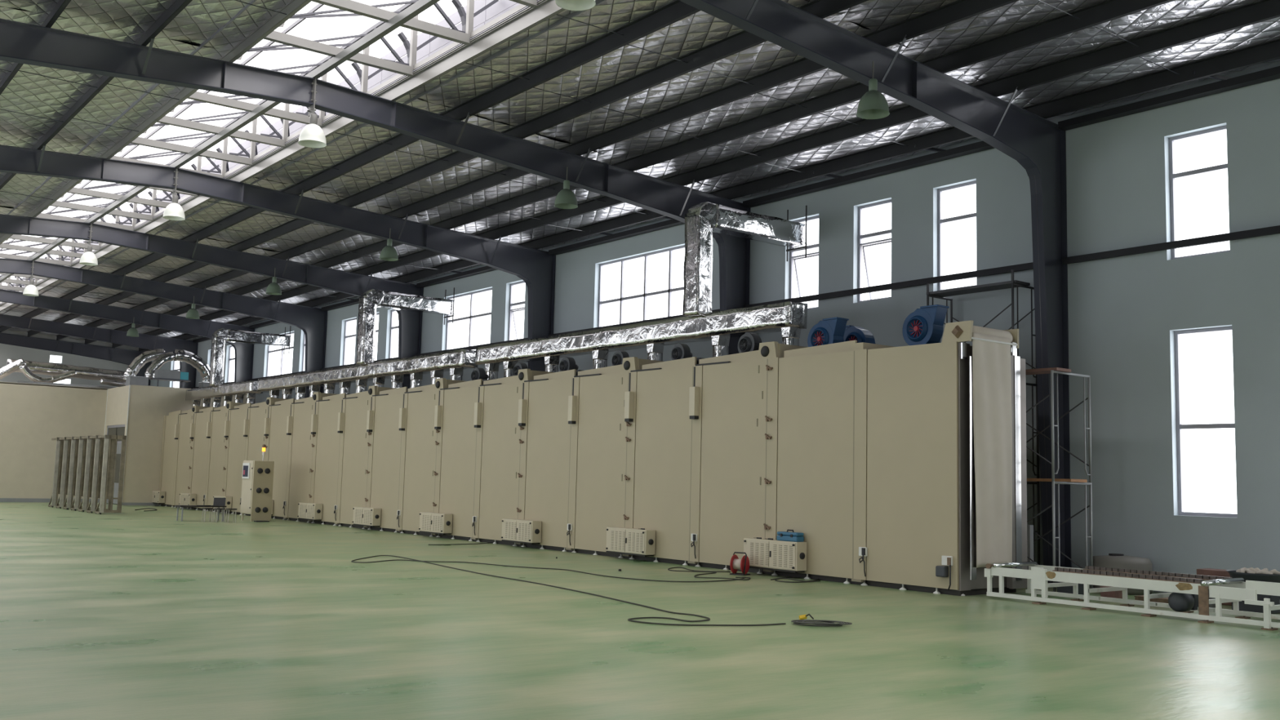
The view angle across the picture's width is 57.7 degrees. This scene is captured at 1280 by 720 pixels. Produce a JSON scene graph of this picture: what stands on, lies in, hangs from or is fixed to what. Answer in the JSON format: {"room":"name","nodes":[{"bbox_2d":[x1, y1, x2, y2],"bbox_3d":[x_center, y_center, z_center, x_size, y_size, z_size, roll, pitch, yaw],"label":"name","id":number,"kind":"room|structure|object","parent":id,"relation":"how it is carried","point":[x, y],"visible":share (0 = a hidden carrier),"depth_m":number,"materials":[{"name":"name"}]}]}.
{"room":"factory floor","nodes":[
{"label":"factory floor","id":0,"kind":"room"},
{"bbox_2d":[0,329,150,386],"bbox_3d":[-35.524,2.029,57.851,20.930,9.200,0.260,6,-7,-38],"label":"wall","id":1,"kind":"structure","parent":0,"point":[6,351],"depth_m":61.40,"materials":[{"name":"grey paint"}]},
{"bbox_2d":[0,382,255,505],"bbox_3d":[-28.709,3.411,48.880,20.930,4.950,11.440,6,-7,-38],"label":"wall partition","id":2,"kind":"structure","parent":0,"point":[32,415],"depth_m":48.57,"materials":[{"name":"white paint"}]},
{"bbox_2d":[0,358,125,382],"bbox_3d":[-25.283,0.617,50.575,5.747,1.112,0.928,6,-7,-38],"label":"flexible duct","id":3,"kind":"object","parent":2,"relation":"on","point":[59,371],"visible":0.98,"depth_m":50.30,"materials":[{"name":"silver metal"}]},
{"bbox_2d":[17,380,117,388],"bbox_3d":[-24.480,1.115,50.312,4.500,0.120,0.100,6,-7,-38],"label":"cable tray","id":4,"kind":"object","parent":2,"relation":"on","point":[18,381],"visible":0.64,"depth_m":50.04,"materials":[{"name":"silver metal"}]},
{"bbox_2d":[106,424,124,503],"bbox_3d":[-22.199,4.405,48.993,0.095,3.320,2.950,6,-7,-38],"label":"door","id":5,"kind":"structure","parent":2,"relation":"in","point":[119,429],"depth_m":48.55,"materials":[{"name":"grey metal"}]},
{"bbox_2d":[99,377,153,386],"bbox_3d":[-22.799,1.123,51.822,2.420,0.453,0.271,6,-7,-38],"label":"flexible duct","id":6,"kind":"object","parent":2,"relation":"on","point":[103,381],"visible":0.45,"depth_m":51.31,"materials":[{"name":"silver metal"}]},
{"bbox_2d":[125,375,149,386],"bbox_3d":[-21.387,0.930,49.379,0.790,0.430,0.640,6,-7,-38],"label":"box","id":7,"kind":"object","parent":2,"relation":"on","point":[135,380],"visible":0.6,"depth_m":49.14,"materials":[{"name":"silver metal"}]},
{"bbox_2d":[149,368,191,387],"bbox_3d":[-20.403,0.861,50.412,1.600,0.810,0.560,6,-7,-38],"label":"electric motor","id":8,"kind":"object","parent":2,"relation":"on","point":[159,375],"visible":0.96,"depth_m":50.22,"materials":[{"name":"grey metal"}]},
{"bbox_2d":[198,381,209,387],"bbox_3d":[-19.198,1.229,51.836,0.840,0.450,0.640,6,-7,-38],"label":"box","id":9,"kind":"object","parent":2,"relation":"on","point":[203,384],"visible":0.28,"depth_m":51.48,"materials":[{"name":"silver metal"}]},
{"bbox_2d":[122,348,210,382],"bbox_3d":[-20.796,0.279,51.413,3.782,1.564,0.922,6,-7,-38],"label":"flexible duct","id":10,"kind":"object","parent":9,"relation":"on","point":[160,357],"visible":0.88,"depth_m":51.04,"materials":[{"name":"silver metal"}]},
{"bbox_2d":[0,502,1279,719],"bbox_3d":[-12.060,4.094,27.327,21.530,0.001,76.900,6,-7,-38],"label":"floor","id":11,"kind":"structure","parent":0,"point":[131,614],"depth_m":11.42,"materials":[{"name":"green paint"}]},
{"bbox_2d":[48,437,66,507],"bbox_3d":[-21.837,4.242,43.814,0.660,2.600,0.950,6,-7,-38],"label":"frame","id":12,"kind":"object","parent":11,"relation":"on","point":[60,443],"visible":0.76,"depth_m":43.33,"materials":[{"name":"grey metal"}]},
{"bbox_2d":[55,436,71,508],"bbox_3d":[-21.086,4.165,42.881,0.660,2.600,0.950,6,-7,-38],"label":"frame","id":13,"kind":"object","parent":11,"relation":"on","point":[67,442],"visible":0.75,"depth_m":42.40,"materials":[{"name":"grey metal"}]},
{"bbox_2d":[62,436,82,509],"bbox_3d":[-20.397,4.094,42.026,0.660,2.600,0.950,6,-7,-38],"label":"frame","id":14,"kind":"object","parent":11,"relation":"on","point":[74,442],"visible":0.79,"depth_m":41.53,"materials":[{"name":"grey metal"}]},
{"bbox_2d":[0,333,151,385],"bbox_3d":[-35.279,2.390,57.486,20.900,8.420,0.675,6,-7,-38],"label":"steel frame","id":15,"kind":"object","parent":11,"relation":"on","point":[126,357],"visible":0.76,"depth_m":62.11,"materials":[{"name":"blue paint"}]},
{"bbox_2d":[70,435,90,511],"bbox_3d":[-19.708,4.023,41.172,0.660,2.600,0.950,6,-7,-38],"label":"frame","id":16,"kind":"object","parent":11,"relation":"on","point":[82,442],"visible":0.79,"depth_m":40.69,"materials":[{"name":"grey metal"}]},
{"bbox_2d":[78,435,100,511],"bbox_3d":[-19.018,3.952,40.318,0.660,2.600,0.950,6,-7,-38],"label":"frame","id":17,"kind":"object","parent":11,"relation":"on","point":[91,444],"visible":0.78,"depth_m":39.84,"materials":[{"name":"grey metal"}]},
{"bbox_2d":[86,435,111,513],"bbox_3d":[-18.329,3.881,39.463,0.660,2.600,0.950,6,-7,-38],"label":"frame","id":18,"kind":"object","parent":11,"relation":"on","point":[99,447],"visible":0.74,"depth_m":38.99,"materials":[{"name":"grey metal"}]},
{"bbox_2d":[0,314,198,388],"bbox_3d":[-30.351,1.865,51.206,20.900,8.420,0.675,6,-7,-38],"label":"steel frame","id":19,"kind":"object","parent":11,"relation":"on","point":[145,341],"visible":0.66,"depth_m":55.62,"materials":[{"name":"blue paint"}]},
{"bbox_2d":[94,435,126,514],"bbox_3d":[-17.640,3.810,38.609,0.660,2.600,0.950,6,-7,-38],"label":"frame","id":20,"kind":"object","parent":11,"relation":"on","point":[110,442],"visible":1,"depth_m":38.23,"materials":[{"name":"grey metal"}]},
{"bbox_2d":[0,288,254,382],"bbox_3d":[-25.424,1.341,44.925,20.900,8.420,0.675,6,-7,-38],"label":"steel frame","id":21,"kind":"object","parent":11,"relation":"on","point":[205,328],"visible":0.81,"depth_m":49.09,"materials":[{"name":"blue paint"}]},
{"bbox_2d":[126,316,138,337],"bbox_3d":[-21.193,-1.402,48.560,0.486,0.810,0.486,6,-7,-38],"label":"pendant lamp","id":22,"kind":"object","parent":21,"relation":"hanging from","point":[132,331],"visible":1,"depth_m":48.43,"materials":[{"name":"green metal"}]},
{"bbox_2d":[0,257,327,397],"bbox_3d":[-20.496,0.816,38.645,20.900,8.420,0.675,6,-7,-38],"label":"steel frame","id":23,"kind":"object","parent":11,"relation":"on","point":[313,321],"visible":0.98,"depth_m":42.76,"materials":[{"name":"blue paint"}]},
{"bbox_2d":[22,271,39,296],"bbox_3d":[-20.471,-2.583,39.072,0.486,0.810,0.486,6,-7,-38],"label":"pendant lamp","id":24,"kind":"object","parent":23,"relation":"hanging from","point":[30,290],"visible":1,"depth_m":38.95,"materials":[{"name":"grey metal"}]},
{"bbox_2d":[186,296,199,319],"bbox_3d":[-16.265,-1.926,42.279,0.486,0.810,0.486,6,-7,-38],"label":"pendant lamp","id":25,"kind":"object","parent":23,"relation":"hanging from","point":[193,313],"visible":1,"depth_m":42.13,"materials":[{"name":"green metal"}]},
{"bbox_2d":[175,505,226,521],"bbox_3d":[-13.296,4.636,35.133,1.350,0.460,0.550,6,-7,-38],"label":"table","id":26,"kind":"object","parent":11,"relation":"on","point":[177,506],"visible":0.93,"depth_m":34.92,"materials":[{"name":"black paint"}]},
{"bbox_2d":[212,497,226,506],"bbox_3d":[-12.722,4.290,35.084,0.340,0.248,0.328,3,-6,-13],"label":"laptop","id":27,"kind":"object","parent":26,"relation":"on","point":[217,501],"visible":1,"depth_m":35.19,"materials":[{"name":"black plastic"}]},
{"bbox_2d":[0,213,423,388],"bbox_3d":[-15.569,0.292,32.364,20.900,8.420,0.675,6,-7,-38],"label":"steel frame","id":28,"kind":"object","parent":11,"relation":"on","point":[410,322],"visible":0.8,"depth_m":35.50,"materials":[{"name":"blue paint"}]},
{"bbox_2d":[79,235,97,265],"bbox_3d":[-15.544,-3.108,32.792,0.486,0.810,0.486,6,-7,-38],"label":"pendant lamp","id":29,"kind":"object","parent":28,"relation":"hanging from","point":[89,258],"visible":1,"depth_m":32.66,"materials":[{"name":"grey metal"}]},
{"bbox_2d":[265,268,281,295],"bbox_3d":[-11.338,-2.451,35.999,0.486,0.810,0.486,6,-7,-38],"label":"pendant lamp","id":30,"kind":"object","parent":28,"relation":"hanging from","point":[273,288],"visible":1,"depth_m":35.86,"materials":[{"name":"green metal"}]},
{"bbox_2d":[240,444,274,521],"bbox_3d":[-11.841,3.798,35.962,0.684,2.370,1.150,6,-7,-38],"label":"tall cabinet","id":31,"kind":"object","parent":11,"relation":"on","point":[257,483],"visible":1,"depth_m":35.68,"materials":[{"name":"beige metal"}]},
{"bbox_2d":[0,144,555,371],"bbox_3d":[-10.642,-0.233,26.084,20.900,8.420,0.675,6,-7,-38],"label":"steel frame","id":32,"kind":"object","parent":11,"relation":"on","point":[535,267],"visible":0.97,"depth_m":28.86,"materials":[{"name":"blue paint"}]},
{"bbox_2d":[162,183,185,220],"bbox_3d":[-10.616,-3.632,26.511,0.486,0.810,0.486,6,-7,-38],"label":"pendant lamp","id":33,"kind":"object","parent":32,"relation":"hanging from","point":[174,211],"visible":1,"depth_m":26.38,"materials":[{"name":"grey metal"}]},
{"bbox_2d":[379,228,398,261],"bbox_3d":[-6.410,-2.975,29.718,0.486,0.810,0.486,6,-7,-38],"label":"pendant lamp","id":34,"kind":"object","parent":32,"relation":"hanging from","point":[388,253],"visible":1,"depth_m":29.58,"materials":[{"name":"metal"}]},
{"bbox_2d":[0,18,750,355],"bbox_3d":[-5.714,-0.757,19.803,20.900,8.420,0.675,6,-7,-38],"label":"steel frame","id":35,"kind":"object","parent":11,"relation":"on","point":[20,42],"visible":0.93,"depth_m":21.09,"materials":[{"name":"blue paint"}]},
{"bbox_2d":[297,98,326,147],"bbox_3d":[-5.689,-4.157,20.231,0.486,0.810,0.486,6,-7,-38],"label":"pendant lamp","id":36,"kind":"object","parent":35,"relation":"hanging from","point":[312,135],"visible":1,"depth_m":20.11,"materials":[{"name":"grey metal"}]},
{"bbox_2d":[554,166,577,208],"bbox_3d":[-1.483,-3.500,23.438,0.486,0.810,0.486,6,-7,-38],"label":"pendant lamp","id":37,"kind":"object","parent":35,"relation":"hanging from","point":[566,198],"visible":1,"depth_m":23.30,"materials":[{"name":"metal"}]},
{"bbox_2d":[351,555,786,626],"bbox_3d":[-0.855,3.418,18.155,5.351,0.016,11.286,6,-7,-38],"label":"cable","id":38,"kind":"object","parent":11,"relation":"on","point":[707,618],"visible":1,"depth_m":16.81,"materials":[{"name":"rubber"}]},
{"bbox_2d":[157,320,1027,595],"bbox_3d":[-7.031,2.786,33.073,1.646,4.029,40.245,6,-7,-38],"label":"oven","id":39,"kind":"object","parent":11,"relation":"on","point":[914,456],"visible":0.92,"depth_m":21.55,"materials":[{"name":"beige paint"}]},
{"bbox_2d":[151,490,165,503],"bbox_3d":[-19.909,5.657,47.896,0.270,0.500,1.330,6,-7,-38],"label":"box","id":40,"kind":"object","parent":39,"relation":"attached to","point":[157,496],"visible":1,"depth_m":47.47,"materials":[{"name":"beige paint"}]},
{"bbox_2d":[178,493,196,505],"bbox_3d":[-17.445,5.394,44.756,0.270,0.500,1.330,6,-7,-38],"label":"box","id":41,"kind":"object","parent":39,"relation":"attached to","point":[185,499],"visible":0.98,"depth_m":44.40,"materials":[{"name":"beige paint"}]},
{"bbox_2d":[212,495,231,511],"bbox_3d":[-14.982,5.132,41.615,0.270,0.500,1.330,6,-7,-38],"label":"box","id":42,"kind":"object","parent":39,"relation":"attached to","point":[228,499],"visible":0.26,"depth_m":41.16,"materials":[{"name":"beige paint"}]},
{"bbox_2d":[185,325,291,408],"bbox_3d":[-15.688,0.379,47.048,3.142,3.848,7.768,6,-7,-38],"label":"air duct","id":43,"kind":"object","parent":39,"relation":"on","point":[216,390],"visible":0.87,"depth_m":46.45,"materials":[{"name":"silver metal"}]},
{"bbox_2d":[297,502,322,520],"bbox_3d":[-10.054,4.607,35.335,0.270,0.500,1.330,6,-7,-38],"label":"box","id":44,"kind":"object","parent":39,"relation":"attached to","point":[308,511],"visible":1,"depth_m":35.03,"materials":[{"name":"beige paint"}]},
{"bbox_2d":[297,517,320,520],"bbox_3d":[-10.063,4.846,35.359,0.215,0.030,1.250,6,-7,-38],"label":"cabinet base","id":45,"kind":"object","parent":44,"relation":"on","point":[307,518],"depth_m":34.92,"materials":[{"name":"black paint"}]},
{"bbox_2d":[352,506,381,526],"bbox_3d":[-7.590,4.345,32.195,0.270,0.500,1.330,6,-7,-38],"label":"box","id":46,"kind":"object","parent":39,"relation":"attached to","point":[362,516],"visible":1,"depth_m":31.92,"materials":[{"name":"beige paint"}]},
{"bbox_2d":[352,524,379,526],"bbox_3d":[-7.599,4.584,32.219,0.215,0.030,1.250,6,-7,-38],"label":"cabinet base","id":47,"kind":"object","parent":46,"relation":"on","point":[366,525],"depth_m":31.78,"materials":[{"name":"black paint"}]},
{"bbox_2d":[257,287,478,399],"bbox_3d":[-8.186,-0.420,37.492,3.173,3.847,15.119,6,-7,-38],"label":"air duct","id":48,"kind":"object","parent":39,"relation":"on","point":[455,362],"visible":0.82,"depth_m":35.57,"materials":[{"name":"silver metal"}]},
{"bbox_2d":[418,511,452,534],"bbox_3d":[-5.127,4.083,29.054,0.270,0.500,1.330,6,-7,-38],"label":"box","id":49,"kind":"object","parent":39,"relation":"attached to","point":[429,522],"visible":1,"depth_m":28.80,"materials":[{"name":"beige paint"}]},
{"bbox_2d":[419,530,450,534],"bbox_3d":[-5.136,4.322,29.078,0.215,0.030,1.250,6,-7,-38],"label":"cabinet base","id":50,"kind":"object","parent":49,"relation":"on","point":[443,532],"depth_m":28.66,"materials":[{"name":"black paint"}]},
{"bbox_2d":[471,367,488,380],"bbox_3d":[-4.002,0.407,29.134,0.410,0.425,0.401,6,-7,-38],"label":"fan","id":51,"kind":"object","parent":39,"relation":"on","point":[477,373],"visible":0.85,"depth_m":28.98,"materials":[{"name":"grey metal"}]},
{"bbox_2d":[512,362,528,375],"bbox_3d":[-2.788,0.278,27.587,0.410,0.425,0.401,6,-7,-38],"label":"fan","id":52,"kind":"object","parent":39,"relation":"on","point":[518,366],"visible":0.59,"depth_m":27.47,"materials":[{"name":"grey metal"}]},
{"bbox_2d":[501,518,542,543],"bbox_3d":[-2.663,3.821,25.914,0.270,0.500,1.330,6,-7,-38],"label":"box","id":53,"kind":"object","parent":39,"relation":"attached to","point":[518,531],"visible":1,"depth_m":25.70,"materials":[{"name":"beige paint"}]},
{"bbox_2d":[502,539,539,543],"bbox_3d":[-2.672,4.059,25.938,0.215,0.030,1.250,6,-7,-38],"label":"cabinet base","id":54,"kind":"object","parent":53,"relation":"on","point":[526,541],"depth_m":25.56,"materials":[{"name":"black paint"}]},
{"bbox_2d":[559,356,578,371],"bbox_3d":[-1.575,0.149,26.040,0.410,0.425,0.401,6,-7,-38],"label":"fan","id":55,"kind":"object","parent":39,"relation":"on","point":[566,363],"visible":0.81,"depth_m":25.89,"materials":[{"name":"grey metal"}]},
{"bbox_2d":[611,350,629,365],"bbox_3d":[-0.362,0.019,24.494,0.410,0.425,0.401,6,-7,-38],"label":"fan","id":56,"kind":"object","parent":39,"relation":"on","point":[617,358],"visible":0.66,"depth_m":24.36,"materials":[{"name":"grey metal"}]},
{"bbox_2d":[605,527,655,556],"bbox_3d":[-0.199,3.558,22.774,0.270,0.500,1.330,6,-7,-38],"label":"box","id":57,"kind":"object","parent":39,"relation":"attached to","point":[624,540],"visible":1,"depth_m":22.57,"materials":[{"name":"beige paint"}]},
{"bbox_2d":[606,551,653,556],"bbox_3d":[-0.208,3.797,22.798,0.215,0.030,1.250,6,-7,-38],"label":"cabinet base","id":58,"kind":"object","parent":57,"relation":"on","point":[645,553],"depth_m":22.42,"materials":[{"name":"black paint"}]},
{"bbox_2d":[475,201,807,379],"bbox_3d":[0.421,-1.328,26.596,3.300,3.846,11.365,6,-7,-38],"label":"air duct","id":59,"kind":"object","parent":39,"relation":"on","point":[788,317],"visible":0.89,"depth_m":23.80,"materials":[{"name":"silver metal"}]},
{"bbox_2d":[671,342,692,359],"bbox_3d":[0.852,-0.110,22.947,0.410,0.425,0.401,6,-7,-38],"label":"fan","id":60,"kind":"object","parent":39,"relation":"on","point":[680,351],"visible":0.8,"depth_m":22.80,"materials":[{"name":"grey metal"}]},
{"bbox_2d":[690,533,697,558],"bbox_3d":[0.991,3.437,21.444,0.070,0.452,0.150,6,-7,-38],"label":"wall socket","id":61,"kind":"object","parent":39,"relation":"attached to","point":[693,536],"visible":1,"depth_m":21.41,"materials":[{"name":"white paint"}]},
{"bbox_2d":[737,332,761,352],"bbox_3d":[2.075,-0.264,21.409,0.452,0.477,0.450,6,-7,-38],"label":"fan","id":62,"kind":"object","parent":39,"relation":"on","point":[748,341],"visible":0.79,"depth_m":21.25,"materials":[{"name":"grey metal"}]},
{"bbox_2d":[743,537,806,573],"bbox_3d":[2.264,3.296,19.634,0.270,0.500,1.330,6,-7,-38],"label":"box","id":63,"kind":"object","parent":39,"relation":"attached to","point":[762,553],"visible":0.94,"depth_m":19.43,"materials":[{"name":"beige paint"}]},
{"bbox_2d":[749,565,804,573],"bbox_3d":[2.256,3.535,19.658,0.215,0.030,1.250,6,-7,-38],"label":"cabinet base","id":64,"kind":"object","parent":63,"relation":"on","point":[781,568],"depth_m":19.32,"materials":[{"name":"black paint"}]},
{"bbox_2d":[776,529,804,542],"bbox_3d":[2.507,2.931,19.402,0.190,0.192,0.480,6,-7,-38],"label":"toolbox","id":65,"kind":"object","parent":63,"relation":"on","point":[787,535],"visible":1,"depth_m":19.29,"materials":[{"name":"blue plastic"}]},
{"bbox_2d":[807,316,848,346],"bbox_3d":[3.264,-0.349,19.777,0.579,0.652,0.690,6,-7,-38],"label":"blower","id":66,"kind":"object","parent":39,"relation":"on","point":[832,330],"visible":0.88,"depth_m":19.55,"materials":[{"name":"blue paint"}]},
{"bbox_2d":[843,324,875,343],"bbox_3d":[3.827,-0.276,20.227,0.558,0.625,0.662,6,-7,-38],"label":"blower","id":67,"kind":"object","parent":39,"relation":"on","point":[860,334],"visible":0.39,"depth_m":20.01,"materials":[{"name":"blue paint"}]},
{"bbox_2d":[858,546,867,576],"bbox_3d":[3.498,3.170,18.249,0.070,0.452,0.150,6,-7,-38],"label":"wall socket","id":68,"kind":"object","parent":39,"relation":"attached to","point":[863,551],"visible":1,"depth_m":18.22,"materials":[{"name":"white paint"}]},
{"bbox_2d":[902,304,949,345],"bbox_3d":[4.527,-0.484,18.168,0.579,0.652,0.690,6,-7,-38],"label":"blower","id":69,"kind":"object","parent":39,"relation":"on","point":[923,326],"visible":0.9,"depth_m":17.96,"materials":[{"name":"blue paint"}]},
{"bbox_2d":[935,555,952,590],"bbox_3d":[4.453,3.117,17.000,0.100,0.495,0.245,6,-7,-38],"label":"wall socket","id":70,"kind":"object","parent":39,"relation":"attached to","point":[940,571],"visible":1,"depth_m":16.97,"materials":[{"name":"white paint"}]},
{"bbox_2d":[972,332,1012,568],"bbox_3d":[5.266,1.338,17.273,0.968,3.440,0.099,6,-7,-38],"label":"curtain","id":71,"kind":"object","parent":39,"relation":"hanging from","point":[992,357],"depth_m":17.23,"materials":[{"name":"white fabric"}]},
{"bbox_2d":[667,566,750,580],"bbox_3d":[1.175,3.641,19.827,1.008,0.016,2.524,3,-6,-16],"label":"cable","id":72,"kind":"object","parent":11,"relation":"on","point":[689,571],"visible":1,"depth_m":20.07,"materials":[{"name":"rubber"}]},
{"bbox_2d":[729,551,750,575],"bbox_3d":[1.702,3.471,19.796,0.284,0.385,0.322,-2,-7,32],"label":"cable reel","id":73,"kind":"object","parent":11,"relation":"on","point":[735,564],"visible":1,"depth_m":19.74,"materials":[{"name":"red plastic"}]},
{"bbox_2d":[770,577,820,582],"bbox_3d":[2.549,3.585,18.954,0.998,0.016,0.768,6,-7,-38],"label":"cable","id":74,"kind":"object","parent":11,"relation":"on","point":[788,578],"visible":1,"depth_m":18.77,"materials":[{"name":"rubber"}]},
{"bbox_2d":[791,613,852,626],"bbox_3d":[1.994,2.919,13.036,0.699,0.094,0.540,-3,-7,36],"label":"cable coil","id":75,"kind":"object","parent":11,"relation":"on","point":[802,620],"visible":1,"depth_m":13.01,"materials":[{"name":"rubber"}]},
{"bbox_2d":[678,0,1071,583],"bbox_3d":[-0.787,-1.282,13.523,20.900,8.420,0.675,6,-7,-38],"label":"steel frame","id":76,"kind":"object","parent":11,"relation":"on","point":[1037,143],"visible":0.95,"depth_m":19.44,"materials":[{"name":"blue paint"}]},
{"bbox_2d":[856,61,889,119],"bbox_3d":[3.444,-4.024,17.157,0.486,0.810,0.486,6,-7,-38],"label":"pendant lamp","id":77,"kind":"object","parent":76,"relation":"hanging from","point":[873,104],"visible":1,"depth_m":17.05,"materials":[{"name":"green metal"}]},
{"bbox_2d":[926,269,1039,564],"bbox_3d":[6.079,1.180,20.669,0.820,5.330,1.920,6,-7,-38],"label":"scaffold tower","id":78,"kind":"object","parent":11,"relation":"on","point":[1013,283],"visible":0.26,"depth_m":20.20,"materials":[{"name":"black metal"}]},
{"bbox_2d":[1026,524,1033,569],"bbox_3d":[6.236,3.151,18.628,0.100,1.000,0.120,6,-7,-38],"label":"leaning board","id":79,"kind":"object","parent":11,"relation":"on","point":[1029,527],"visible":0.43,"depth_m":18.60,"materials":[{"name":"grey metal"}]},
{"bbox_2d":[1025,367,1093,591],"bbox_3d":[6.148,1.925,18.687,1.150,3.445,1.900,6,-7,-38],"label":"scaffold tower","id":80,"kind":"object","parent":11,"relation":"on","point":[1051,371],"visible":0.44,"depth_m":18.11,"materials":[{"name":"grey metal"}]},
{"bbox_2d":[1056,581,1084,595],"bbox_3d":[6.465,3.422,17.396,0.312,0.220,0.312,6,-7,-38],"label":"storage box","id":81,"kind":"object","parent":11,"relation":"on","point":[1068,589],"visible":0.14,"depth_m":17.30,"materials":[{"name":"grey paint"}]},
{"bbox_2d":[1099,586,1122,598],"bbox_3d":[6.817,3.378,16.785,0.232,0.200,0.232,6,-7,-38],"label":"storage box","id":82,"kind":"object","parent":11,"relation":"on","point":[1117,594],"visible":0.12,"depth_m":16.71,"materials":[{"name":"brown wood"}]},
{"bbox_2d":[1093,553,1152,595],"bbox_3d":[7.551,3.342,18.217,0.900,0.600,0.900,6,-7,-38],"label":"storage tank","id":83,"kind":"object","parent":11,"relation":"on","point":[1121,561],"visible":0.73,"depth_m":17.88,"materials":[{"name":"grey metal"}]},
{"bbox_2d":[984,561,1279,631],"bbox_3d":[7.641,2.950,14.143,1.120,0.550,7.380,6,-7,-38],"label":"conveyor","id":84,"kind":"object","parent":11,"relation":"on","point":[1190,593],"visible":1,"depth_m":15.00,"materials":[{"name":"white metal"}]},
{"bbox_2d":[1133,595,1168,603],"bbox_3d":[7.207,3.367,16.201,0.262,0.120,0.512,6,-7,-38],"label":"storage box","id":85,"kind":"object","parent":11,"relation":"on","point":[1140,597],"visible":0.23,"depth_m":16.09,"materials":[{"name":"brown cardboard"}]},
{"bbox_2d":[1196,568,1231,605],"bbox_3d":[8.382,3.276,16.786,0.350,0.480,0.500,6,-7,-38],"label":"wooden crate","id":86,"kind":"object","parent":11,"relation":"on","point":[1204,571],"visible":0.31,"depth_m":16.71,"materials":[{"name":"brown wood"}]},
{"bbox_2d":[1226,567,1279,613],"bbox_3d":[8.403,3.121,15.758,0.800,0.578,0.800,6,-7,-38],"label":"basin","id":87,"kind":"object","parent":11,"relation":"on","point":[1264,575],"visible":0.6,"depth_m":15.54,"materials":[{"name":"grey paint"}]},
{"bbox_2d":[0,0,1279,351],"bbox_3d":[-10.818,-4.251,26.855,21.800,0.711,80.466,6,-7,-38],"label":"ceiling","id":88,"kind":"structure","parent":0,"point":[674,91],"depth_m":21.19,"materials":[{"name":"silver metal"}]},
{"bbox_2d":[0,0,606,314],"bbox_3d":[-11.832,-5.054,28.270,3.944,1.422,76.900,6,-7,-38],"label":"skylight","id":89,"kind":"object","parent":88,"relation":"attached to","point":[477,15],"visible":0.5,"depth_m":23.28,"materials":[{"name":"grey metal"}]},
{"bbox_2d":[555,0,595,10],"bbox_3d":[-0.761,-4.681,13.950,0.486,0.810,0.486,6,-7,-38],"label":"pendant lamp","id":90,"kind":"object","parent":88,"relation":"hanging from","point":[571,5],"visible":1,"depth_m":14.11,"materials":[{"name":"white metal"}]},
{"bbox_2d":[150,61,1279,592],"bbox_3d":[-3.898,0.863,34.001,0.977,8.200,76.900,6,-7,-38],"label":"wall","id":91,"kind":"structure","parent":0,"point":[1127,297],"depth_m":19.52,"materials":[{"name":"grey paint"}]},
{"bbox_2d":[227,345,235,382],"bbox_3d":[-18.573,0.285,53.647,0.060,2.050,2.450,6,-7,-38],"label":"window","id":92,"kind":"structure","parent":91,"relation":"in","point":[230,358],"depth_m":54.56,"materials":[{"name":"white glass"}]},
{"bbox_2d":[266,332,293,376],"bbox_3d":[-15.216,-0.073,49.369,0.060,2.050,3.250,6,-7,-38],"label":"window","id":93,"kind":"structure","parent":91,"relation":"in","point":[282,349],"depth_m":49.46,"materials":[{"name":"white metal"}]},
{"bbox_2d":[302,334,305,371],"bbox_3d":[-13.390,-0.267,47.041,0.060,2.050,1.180,6,-7,-38],"label":"window","id":94,"kind":"structure","parent":91,"relation":"in","point":[304,353],"depth_m":47.46,"materials":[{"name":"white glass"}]},
{"bbox_2d":[342,318,356,364],"bbox_3d":[-10.865,-0.536,43.822,0.060,2.050,1.320,6,-7,-38],"label":"window","id":95,"kind":"structure","parent":91,"relation":"in","point":[346,336],"depth_m":44.28,"materials":[{"name":"white metal"}]},
{"bbox_2d":[389,309,398,358],"bbox_3d":[-8.475,-0.790,40.776,0.060,2.050,1.240,6,-7,-38],"label":"window","id":96,"kind":"structure","parent":91,"relation":"in","point":[392,327],"depth_m":41.22,"materials":[{"name":"white metal"}]},
{"bbox_2d":[445,288,492,350],"bbox_3d":[-5.364,-1.121,36.811,0.060,2.050,3.060,6,-7,-38],"label":"window","id":97,"kind":"structure","parent":91,"relation":"in","point":[471,317],"depth_m":36.85,"materials":[{"name":"white metal"}]},
{"bbox_2d":[508,280,524,340],"bbox_3d":[-3.469,-1.299,34.632,0.353,2.050,1.080,6,-7,-38],"label":"window","id":98,"kind":"structure","parent":91,"relation":"in","point":[511,304],"depth_m":34.91,"materials":[{"name":"white metal"}]},
{"bbox_2d":[597,245,684,327],"bbox_3d":[0.136,-1.707,29.801,0.060,2.050,4.000,6,-7,-38],"label":"window","id":99,"kind":"structure","parent":91,"relation":"in","point":[670,290],"depth_m":29.86,"materials":[{"name":"white metal"}]},
{"bbox_2d":[789,215,818,309],"bbox_3d":[3.762,-2.069,25.415,0.353,2.050,1.000,6,-7,-38],"label":"window","id":100,"kind":"structure","parent":91,"relation":"in","point":[815,246],"depth_m":25.63,"materials":[{"name":"white metal"}]},
{"bbox_2d":[857,199,891,302],"bbox_3d":[4.981,-2.199,23.861,0.353,2.050,1.000,6,-7,-38],"label":"window","id":101,"kind":"structure","parent":91,"relation":"in","point":[860,237],"depth_m":24.07,"materials":[{"name":"white metal"}]},
{"bbox_2d":[937,180,976,290],"bbox_3d":[6.114,-2.343,22.182,0.060,2.050,0.990,6,-7,-38],"label":"window","id":102,"kind":"structure","parent":91,"relation":"in","point":[940,221],"depth_m":22.48,"materials":[{"name":"white metal"}]},
{"bbox_2d":[1168,125,1230,259],"bbox_3d":[8.968,-2.647,18.543,0.060,2.050,1.000,6,-7,-38],"label":"window","id":103,"kind":"structure","parent":91,"relation":"in","point":[1171,161],"depth_m":18.82,"materials":[{"name":"white metal"}]},
{"bbox_2d":[1173,325,1237,517],"bbox_3d":[8.884,0.967,18.162,0.060,2.940,0.980,6,-7,-38],"label":"window","id":104,"kind":"structure","parent":91,"relation":"in","point":[1180,427],"depth_m":18.43,"materials":[{"name":"white metal"}]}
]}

